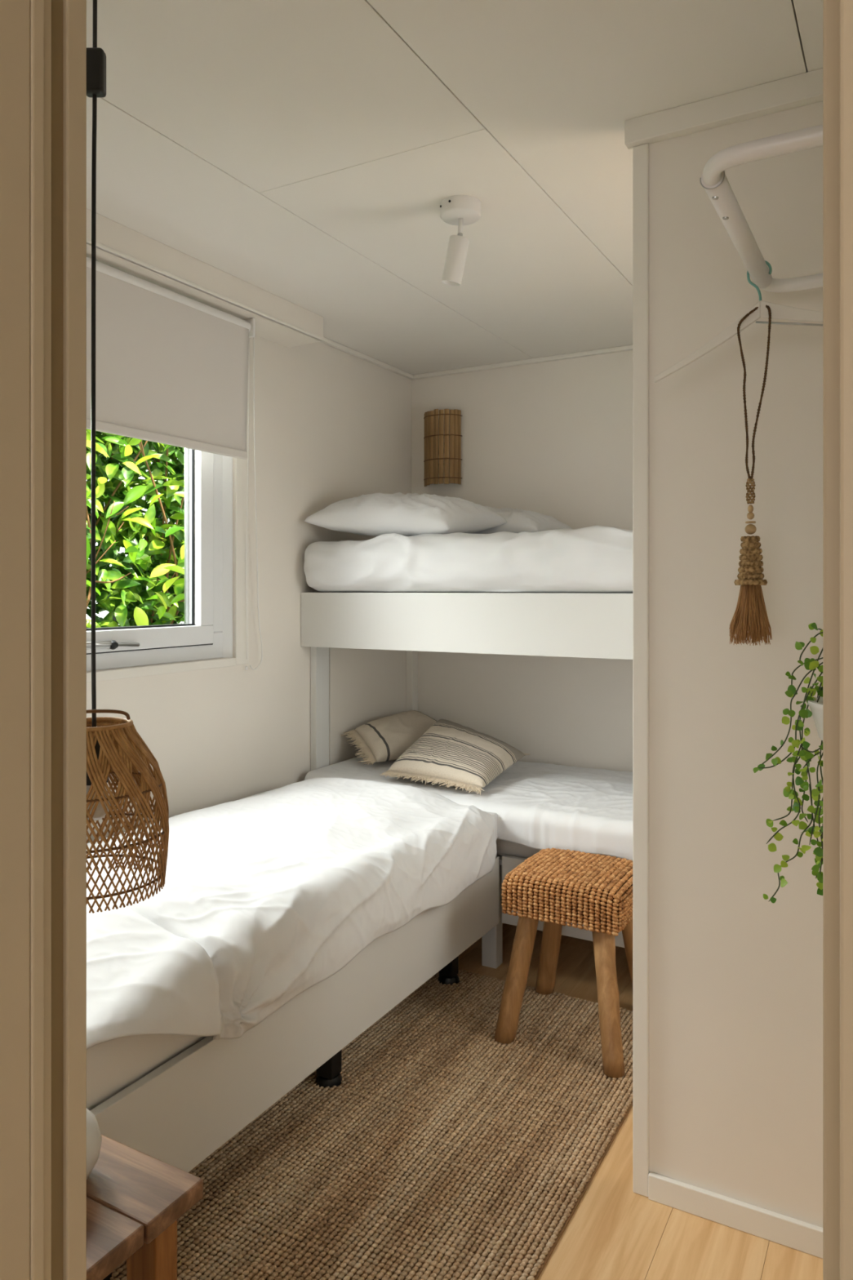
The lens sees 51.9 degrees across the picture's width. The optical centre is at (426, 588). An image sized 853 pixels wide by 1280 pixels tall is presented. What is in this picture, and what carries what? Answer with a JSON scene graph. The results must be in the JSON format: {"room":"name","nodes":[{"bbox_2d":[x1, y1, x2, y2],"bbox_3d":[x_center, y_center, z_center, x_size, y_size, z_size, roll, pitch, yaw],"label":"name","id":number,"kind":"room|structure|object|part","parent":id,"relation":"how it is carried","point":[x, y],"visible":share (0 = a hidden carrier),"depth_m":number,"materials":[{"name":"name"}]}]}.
{"room":"bunk bedroom","nodes":[
{"label":"bunk bedroom","id":0,"kind":"room"},
{"bbox_2d":[86,335,411,843],"bbox_3d":[-0.806,0.145,2.811,0.090,2.250,3.080,0,0,29],"label":"wall","id":1,"kind":"structure","parent":0,"point":[332,424],"depth_m":3.22,"materials":[{"name":"paint"}]},
{"bbox_2d":[86,448,232,671],"bbox_3d":[-1.062,-0.278,2.326,0.107,1.024,1.544,0,0,29],"label":"window","id":2,"kind":"structure","parent":1,"relation":"in","point":[206,633],"depth_m":2.87,"materials":[{"name":"white plastic"}]},
{"bbox_3d":[-0.901,0.162,2.526,0.022,0.028,0.027,0,0,29],"label":"knob","id":3,"kind":"part","parent":2,"relation":"part of","materials":[{"name":"black plastic"}]},
{"bbox_2d":[86,257,262,670],"bbox_3d":[-0.958,-0.306,2.303,0.120,1.175,1.723,0,0,29],"label":"roller blind","id":4,"kind":"object","parent":2,"relation":"attached to","point":[171,367],"visible":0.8,"depth_m":2.57,"materials":[{"name":"white fabric"}]},
{"bbox_3d":[-0.608,-0.325,2.980,0.005,1.135,0.080,0,0,-18],"label":"pull cord","id":5,"kind":"part","parent":4,"relation":"part of","materials":[{"name":"white plastic"}]},
{"bbox_3d":[-0.594,-0.300,3.016,0.032,1.163,0.124,0,0,2],"label":"pull cord","id":6,"kind":"part","parent":4,"relation":"part of","materials":[{"name":"white plastic"}]},
{"bbox_2d":[86,657,235,682],"bbox_3d":[-1.036,0.248,2.294,0.012,0.028,1.574,0,0,29],"label":"trim","id":7,"kind":"structure","parent":1,"relation":"attached to","point":[113,674],"depth_m":2.68,"materials":[{"name":"paint"}]},
{"bbox_2d":[86,208,323,346],"bbox_3d":[-0.925,-0.936,2.336,0.166,0.088,1.975,0,0,29],"label":"trim","id":8,"kind":"structure","parent":1,"relation":"attached to","point":[110,233],"depth_m":2.64,"materials":[{"name":"paint"}]},
{"bbox_2d":[86,237,325,342],"bbox_3d":[-0.852,-0.897,2.298,0.014,0.010,1.980,0,0,29],"label":"trim","id":9,"kind":"structure","parent":1,"relation":"attached to","point":[101,246],"depth_m":2.60,"materials":[{"name":"paint"}]},
{"bbox_2d":[233,355,248,665],"bbox_3d":[-0.637,-0.315,3.010,0.012,1.150,0.065,0,0,29],"label":"trim","id":10,"kind":"structure","parent":1,"relation":"attached to","point":[241,493],"depth_m":3.00,"materials":[{"name":"paint"}]},
{"bbox_2d":[328,647,331,764],"bbox_3d":[-0.382,0.555,3.471,0.006,0.670,0.006,0,0,29],"label":"trim","id":11,"kind":"structure","parent":1,"relation":"attached to","point":[330,648],"depth_m":3.47,"materials":[{"name":"paint"}]},
{"bbox_2d":[321,337,415,379],"bbox_3d":[-0.282,-0.971,3.634,0.022,0.018,0.910,0,0,29],"label":"trim","id":12,"kind":"structure","parent":1,"relation":"attached to","point":[331,343],"depth_m":3.67,"materials":[{"name":"paint"}]},
{"bbox_2d":[406,650,417,711],"bbox_3d":[-0.066,0.530,4.006,0.035,0.720,0.050,0,0,29],"label":"trim","id":13,"kind":"structure","parent":1,"relation":"attached to","point":[411,655],"depth_m":3.99,"materials":[{"name":"paint"}]},
{"bbox_2d":[86,0,822,375],"bbox_3d":[-0.105,-1.030,0.632,3.400,0.100,6.200,0,0,29],"label":"ceiling","id":14,"kind":"structure","parent":0,"point":[308,153],"depth_m":1.91,"materials":[{"name":"beige paint"}]},
{"bbox_2d":[86,0,168,913],"bbox_3d":[-0.531,-0.249,1.400,0.230,1.462,0.230,0,0,4],"label":"pendant lamp","id":15,"kind":"object","parent":14,"relation":"hanging from","point":[115,748],"visible":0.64,"depth_m":1.37,"materials":[{"name":"brown wicker"}]},
{"bbox_3d":[-0.531,-0.375,1.400,0.011,1.210,0.007,0,0,29],"label":"cord","id":16,"kind":"part","parent":15,"relation":"part of","materials":[{"name":"black plastic"}]},
{"bbox_2d":[86,47,106,97],"bbox_3d":[-0.531,-0.825,1.400,0.033,0.072,0.022,0,0,0],"label":"dimmer switch","id":17,"kind":"object","parent":15,"relation":"attached to","point":[95,56],"depth_m":1.39,"materials":[{"name":"black plastic"}]},
{"bbox_3d":[-0.531,0.339,1.400,0.052,0.062,0.052,0,0,29],"label":"bulb","id":18,"kind":"part","parent":15,"relation":"part of","materials":[{"name":"white glass"}]},
{"bbox_3d":[-0.531,0.220,1.400,0.119,0.015,0.119,0,0,29],"label":"lamp shade","id":19,"kind":"part","parent":15,"relation":"part of","materials":[{"name":"wicker"}]},
{"bbox_3d":[-0.740,-0.986,0.952,0.617,0.012,2.439,0,0,29],"label":"panel","id":20,"kind":"part","parent":14,"relation":"part of","materials":[{"name":"paint"}]},
{"bbox_3d":[-0.588,-0.986,2.494,0.617,0.012,3.379,0,0,29],"label":"panel","id":21,"kind":"part","parent":14,"relation":"part of","materials":[{"name":"paint"}]},
{"bbox_3d":[0.317,-0.986,2.842,0.617,0.012,1.889,0,0,29],"label":"panel","id":22,"kind":"part","parent":14,"relation":"part of","materials":[{"name":"paint"}]},
{"bbox_2d":[440,195,481,286],"bbox_3d":[0.086,-0.879,2.229,0.104,0.203,0.107,0,0,29],"label":"ceiling spotlight","id":23,"kind":"object","parent":14,"relation":"attached to","point":[460,211],"visible":1,"depth_m":2.21,"materials":[{"name":"white metal"}]},
{"bbox_3d":[0.087,-0.924,2.231,0.014,0.040,0.012,0,0,29],"label":"stem","id":24,"kind":"part","parent":23,"relation":"part of","materials":[{"name":"white metal"}]},
{"bbox_3d":[-0.189,-0.986,0.667,0.617,0.012,6.179,0,0,29],"label":"panel","id":25,"kind":"part","parent":14,"relation":"part of","materials":[{"name":"paint"}]},
{"bbox_3d":[1.133,-0.986,1.761,0.617,0.012,2.979,0,0,29],"label":"panel","id":26,"kind":"part","parent":14,"relation":"part of","materials":[{"name":"paint"}]},
{"bbox_2d":[411,350,632,772],"bbox_3d":[0.896,0.145,3.560,2.150,2.250,0.110,0,0,29],"label":"wall","id":27,"kind":"structure","parent":0,"point":[553,438],"depth_m":3.72,"materials":[{"name":"paint"}]},
{"bbox_2d":[423,408,462,486],"bbox_3d":[0.062,-0.629,3.913,0.188,0.334,0.089,0,0,29],"label":"wall lamp","id":28,"kind":"object","parent":27,"relation":"attached to","point":[447,450],"visible":1,"depth_m":3.87,"materials":[{"name":"brown wood"}]},
{"bbox_2d":[413,344,632,379],"bbox_3d":[0.777,-0.971,3.551,1.908,0.018,0.022,0,0,29],"label":"trim","id":29,"kind":"structure","parent":27,"relation":"attached to","point":[627,348],"depth_m":3.74,"materials":[{"name":"paint"}]},
{"bbox_2d":[458,923,822,1279],"bbox_3d":[-0.105,1.300,0.632,3.400,0.060,6.200,0,0,29],"label":"floor","id":30,"kind":"structure","parent":0,"point":[615,1232],"depth_m":1.72,"materials":[{"name":"brown wood"}]},
{"bbox_2d":[86,1134,203,1279],"bbox_3d":[-0.523,1.045,1.165,0.321,0.450,0.300,0,0,29],"label":"side table","id":31,"kind":"object","parent":30,"relation":"on","point":[135,1199],"visible":0.52,"depth_m":1.18,"materials":[{"name":"brown wood"}]},
{"bbox_2d":[86,1108,102,1179],"bbox_3d":[-0.513,0.769,1.203,0.126,0.100,0.126,0,0,29],"label":"vase","id":32,"kind":"object","parent":31,"relation":"on","point":[94,1138],"visible":0.06,"depth_m":1.20,"materials":[{"name":"white ceramic"}]},
{"bbox_3d":[-0.377,1.058,1.202,0.056,0.423,0.040,0,0,29],"label":"leg","id":33,"kind":"part","parent":31,"relation":"part of","materials":[{"name":"orange wood"}]},
{"bbox_2d":[89,856,498,1279],"bbox_3d":[-0.518,1.079,2.360,0.793,0.382,1.695,0,0,29],"label":"bed","id":34,"kind":"object","parent":30,"relation":"on","point":[179,1113],"visible":0.31,"depth_m":1.92,"materials":[{"name":"white wood"}]},
{"bbox_2d":[86,1034,207,1110],"bbox_3d":[-0.524,0.828,2.353,0.763,0.156,1.661,0,0,29],"label":"mattress","id":35,"kind":"object","parent":34,"relation":"on","point":[113,1065],"visible":0.02,"depth_m":1.56,"materials":[{"name":"white fabric"}]},
{"bbox_2d":[86,777,497,1049],"bbox_3d":[-0.480,0.763,2.344,0.859,0.267,1.673,0,0,29],"label":"duvet","id":36,"kind":"object","parent":35,"relation":"on","point":[264,897],"visible":0.82,"depth_m":2.00,"materials":[{"name":"white fabric"}]},
{"bbox_3d":[-0.250,1.085,2.248,0.048,0.320,0.048,0,0,29],"label":"leg","id":37,"kind":"part","parent":34,"relation":"part of","materials":[{"name":"black plastic"}]},
{"bbox_3d":[0.072,1.085,2.824,0.048,0.320,0.048,0,0,29],"label":"leg","id":38,"kind":"part","parent":34,"relation":"part of","materials":[{"name":"black plastic"}]},
{"bbox_2d":[110,969,632,1279],"bbox_3d":[-0.047,1.263,2.076,0.894,0.012,1.598,0,0,29],"label":"rug","id":39,"kind":"object","parent":30,"relation":"on","point":[443,1148],"visible":0.74,"depth_m":1.95,"materials":[{"name":"brown carpet"}]},
{"bbox_2d":[301,592,632,770],"bbox_3d":[0.656,0.642,3.150,2.128,1.256,0.830,0,0,29],"label":"bunk shelf bed","id":40,"kind":"object","parent":30,"relation":"on","point":[579,625],"visible":0.63,"depth_m":2.99,"materials":[{"name":"white wood"}]},
{"bbox_3d":[-0.413,0.720,3.390,0.028,1.100,0.085,0,0,29],"label":"post","id":41,"kind":"part","parent":40,"relation":"part of","materials":[{"name":"white wood"}]},
{"bbox_3d":[0.459,0.116,2.797,2.128,0.204,0.020,0,0,29],"label":"panel","id":42,"kind":"part","parent":40,"relation":"part of","materials":[{"name":"white wood"}]},
{"bbox_2d":[324,591,632,593],"bbox_3d":[0.674,0.078,3.153,2.083,0.144,0.786,0,0,29],"label":"mattress","id":43,"kind":"object","parent":40,"relation":"on","point":[324,592],"visible":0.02,"depth_m":2.83,"materials":[{"name":"white fabric"}]},
{"bbox_2d":[303,524,632,592],"bbox_3d":[0.643,-0.097,3.124,2.136,0.220,0.873,0,0,29],"label":"duvet","id":44,"kind":"object","parent":43,"relation":"on","point":[597,558],"visible":0.7,"depth_m":2.92,"materials":[{"name":"white fabric"}]},
{"bbox_2d":[304,492,507,536],"bbox_3d":[-0.073,-0.283,3.334,0.620,0.193,0.490,0,0,29],"label":"pillow","id":45,"kind":"object","parent":44,"relation":"on","point":[375,514],"visible":0.87,"depth_m":3.22,"materials":[{"name":"white fabric"}]},
{"bbox_2d":[470,506,572,533],"bbox_3d":[0.292,-0.268,3.579,0.559,0.147,0.341,0,0,26],"label":"pillow","id":46,"kind":"object","parent":44,"relation":"on","point":[518,520],"visible":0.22,"depth_m":3.42,"materials":[{"name":"white fabric"}]},
{"bbox_2d":[481,854,624,968],"bbox_3d":[0.675,1.079,3.134,2.080,0.382,0.810,0,0,29],"label":"bed","id":47,"kind":"object","parent":30,"relation":"on","point":[491,941],"visible":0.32,"depth_m":2.92,"materials":[{"name":"white wood"}]},
{"bbox_3d":[0.222,1.097,2.960,0.054,0.345,0.054,0,0,29],"label":"leg","id":48,"kind":"part","parent":47,"relation":"part of","materials":[{"name":"white wood"}]},
{"bbox_3d":[0.680,0.916,3.143,2.080,0.017,0.790,0,0,29],"label":"board","id":49,"kind":"part","parent":47,"relation":"part of","materials":[{"name":"white wood"}]},
{"bbox_2d":[496,839,540,858],"bbox_3d":[0.673,0.833,3.147,2.079,0.146,0.779,0,0,29],"label":"mattress","id":50,"kind":"object","parent":47,"relation":"on","point":[503,847],"visible":0.02,"depth_m":2.92,"materials":[{"name":"grey fabric"}]},
{"bbox_2d":[304,755,632,860],"bbox_3d":[0.652,0.761,3.113,2.083,0.154,0.845,0,0,29],"label":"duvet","id":51,"kind":"object","parent":50,"relation":"on","point":[538,806],"visible":0.34,"depth_m":2.96,"materials":[{"name":"white fabric"}]},
{"bbox_2d":[341,710,437,764],"bbox_3d":[-0.093,0.605,3.621,0.328,0.152,0.608,0,0,37],"label":"cushion","id":52,"kind":"object","parent":51,"relation":"on","point":[384,739],"visible":0.67,"depth_m":3.51,"materials":[{"name":"fabric"}]},
{"bbox_2d":[379,719,528,795],"bbox_3d":[0.128,0.616,3.309,0.448,0.165,0.567,0,0,29],"label":"cushion","id":53,"kind":"object","parent":51,"relation":"on","point":[452,753],"visible":1,"depth_m":3.22,"materials":[{"name":"fabric"}]},
{"bbox_3d":[0.823,0.999,2.599,1.300,0.222,0.020,0,0,29],"label":"panel","id":54,"kind":"part","parent":47,"relation":"part of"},
{"bbox_2d":[493,848,632,1077],"bbox_3d":[0.431,1.037,2.518,0.391,0.465,0.439,0,0,29],"label":"stool","id":55,"kind":"object","parent":30,"relation":"on","point":[557,886],"visible":0.88,"depth_m":2.44,"materials":[{"name":"brown"}]},
{"bbox_3d":[0.260,1.081,2.484,0.164,0.353,0.060,0,0,-39],"label":"leg","id":56,"kind":"part","parent":55,"relation":"part of","materials":[{"name":"brown wood"}]},
{"bbox_3d":[0.388,1.083,2.724,0.060,0.349,0.110,0,0,-43],"label":"leg","id":57,"kind":"part","parent":55,"relation":"part of","materials":[{"name":"brown wood"}]},
{"bbox_3d":[0.443,0.871,2.555,0.338,0.100,0.320,0,0,29],"label":"seat","id":58,"kind":"part","parent":55,"relation":"part of","materials":[{"name":"brown wicker"}]},
{"bbox_3d":[0.485,1.080,2.347,0.061,0.356,0.191,0,0,0],"label":"leg","id":59,"kind":"part","parent":55,"relation":"part of","materials":[{"name":"brown wood"}]},
{"bbox_3d":[0.623,1.089,2.608,0.123,0.363,0.061,0,0,-9],"label":"leg","id":60,"kind":"part","parent":55,"relation":"part of","materials":[{"name":"brown wood"}]},
{"bbox_2d":[648,101,822,1227],"bbox_3d":[0.734,0.145,1.703,0.620,2.250,0.035,0,0,29],"label":"wall","id":61,"kind":"structure","parent":0,"point":[735,975],"depth_m":1.75,"materials":[{"name":"paint"}]},
{"bbox_2d":[632,143,648,1196],"bbox_3d":[0.460,0.170,1.854,0.033,2.200,0.048,0,0,29],"label":"trim","id":62,"kind":"structure","parent":61,"relation":"attached to","point":[640,153],"depth_m":1.83,"materials":[{"name":"paint"}]},
{"bbox_2d":[624,68,822,149],"bbox_3d":[0.705,-0.955,1.684,0.652,0.050,0.026,0,0,29],"label":"trim","id":63,"kind":"structure","parent":61,"relation":"attached to","point":[806,88],"depth_m":1.74,"materials":[{"name":"paint"}]},
{"bbox_2d":[648,1171,822,1258],"bbox_3d":[0.728,1.244,1.678,0.606,0.052,0.013,0,0,29],"label":"baseboard","id":64,"kind":"structure","parent":61,"relation":"attached to","point":[799,1235],"depth_m":1.74,"materials":[{"name":"paint"}]},
{"bbox_3d":[-0.086,0.145,0.687,3.420,2.250,0.077,0,0,29],"label":"wall","id":65,"kind":"structure","parent":0,"visible":0},
{"bbox_2d":[0,0,852,1279],"bbox_3d":[-0.061,0.230,0.638,0.780,2.080,0.154,0,0,29],"label":"door frame","id":66,"kind":"structure","parent":65,"relation":"in","point":[43,42],"depth_m":0.81,"materials":[{"name":"paint"}]},
{"bbox_3d":[-0.404,0.250,0.787,0.037,2.040,0.081,0,0,29],"label":"casing","id":67,"kind":"part","parent":66,"relation":"part of","materials":[{"name":"paint"}]},
{"bbox_3d":[0.254,0.250,0.465,0.060,2.040,0.060,0,0,29],"label":"casing","id":68,"kind":"part","parent":66,"relation":"part of","materials":[{"name":"paint"}]},
{"bbox_3d":[1.173,0.145,1.750,0.100,2.250,3.000,0,0,29],"label":"wall","id":69,"kind":"structure","parent":0,"visible":0},
{"bbox_2d":[699,124,822,292],"bbox_3d":[0.643,-0.552,1.288,0.374,0.052,0.599,0,0,29],"label":"rail","id":70,"kind":"object","parent":69,"relation":"attached to","point":[713,179],"visible":0.94,"depth_m":1.20,"materials":[{"name":"white metal"}]},
{"bbox_2d":[653,260,822,382],"bbox_3d":[0.581,-0.476,1.524,0.370,0.192,0.011,0,0,29],"label":"clothes hanger","id":71,"kind":"object","parent":70,"relation":"hanging from","point":[781,312],"visible":0.77,"depth_m":1.53,"materials":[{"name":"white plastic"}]},
{"bbox_2d":[728,305,772,645],"bbox_3d":[0.565,-0.199,1.524,0.070,0.593,0.072,0,0,20],"label":"straw tassel","id":72,"kind":"object","parent":71,"relation":"hanging from","point":[750,618],"visible":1,"depth_m":1.51,"materials":[{"name":"brown plant"}]},
{"bbox_3d":[0.743,0.247,1.314,0.225,0.020,0.180,0,0,29],"label":"wall shelf","id":73,"kind":"object","parent":69,"relation":"attached to","visible":0},
{"bbox_2d":[753,622,822,903],"bbox_3d":[0.645,0.277,1.355,0.274,0.447,0.190,0,0,29],"label":"potted plant","id":74,"kind":"object","parent":73,"relation":"on","point":[815,704],"visible":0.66,"depth_m":1.38,"materials":[{"name":"green plant"}]},
{"bbox_3d":[0.678,0.205,1.340,0.174,0.062,0.174,0,0,29],"label":"pot","id":75,"kind":"part","parent":74,"relation":"part of","materials":[{"name":"white ceramic"}]},
{"label":"outside","id":76,"kind":"structure","parent":0,"visible":0},
{"bbox_3d":[-3.394,1.395,5.334,6.870,0.150,12.000,0,0,29],"label":"ground","id":77,"kind":"structure","parent":76,"visible":0},
{"bbox_2d":[86,429,184,628],"bbox_3d":[-1.452,0.033,4.144,1.699,2.608,4.238,0,0,29],"label":"hedge","id":78,"kind":"object","parent":77,"relation":"on","point":[145,586],"visible":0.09,"depth_m":3.66,"materials":[{"name":"green plant"}]}
]}

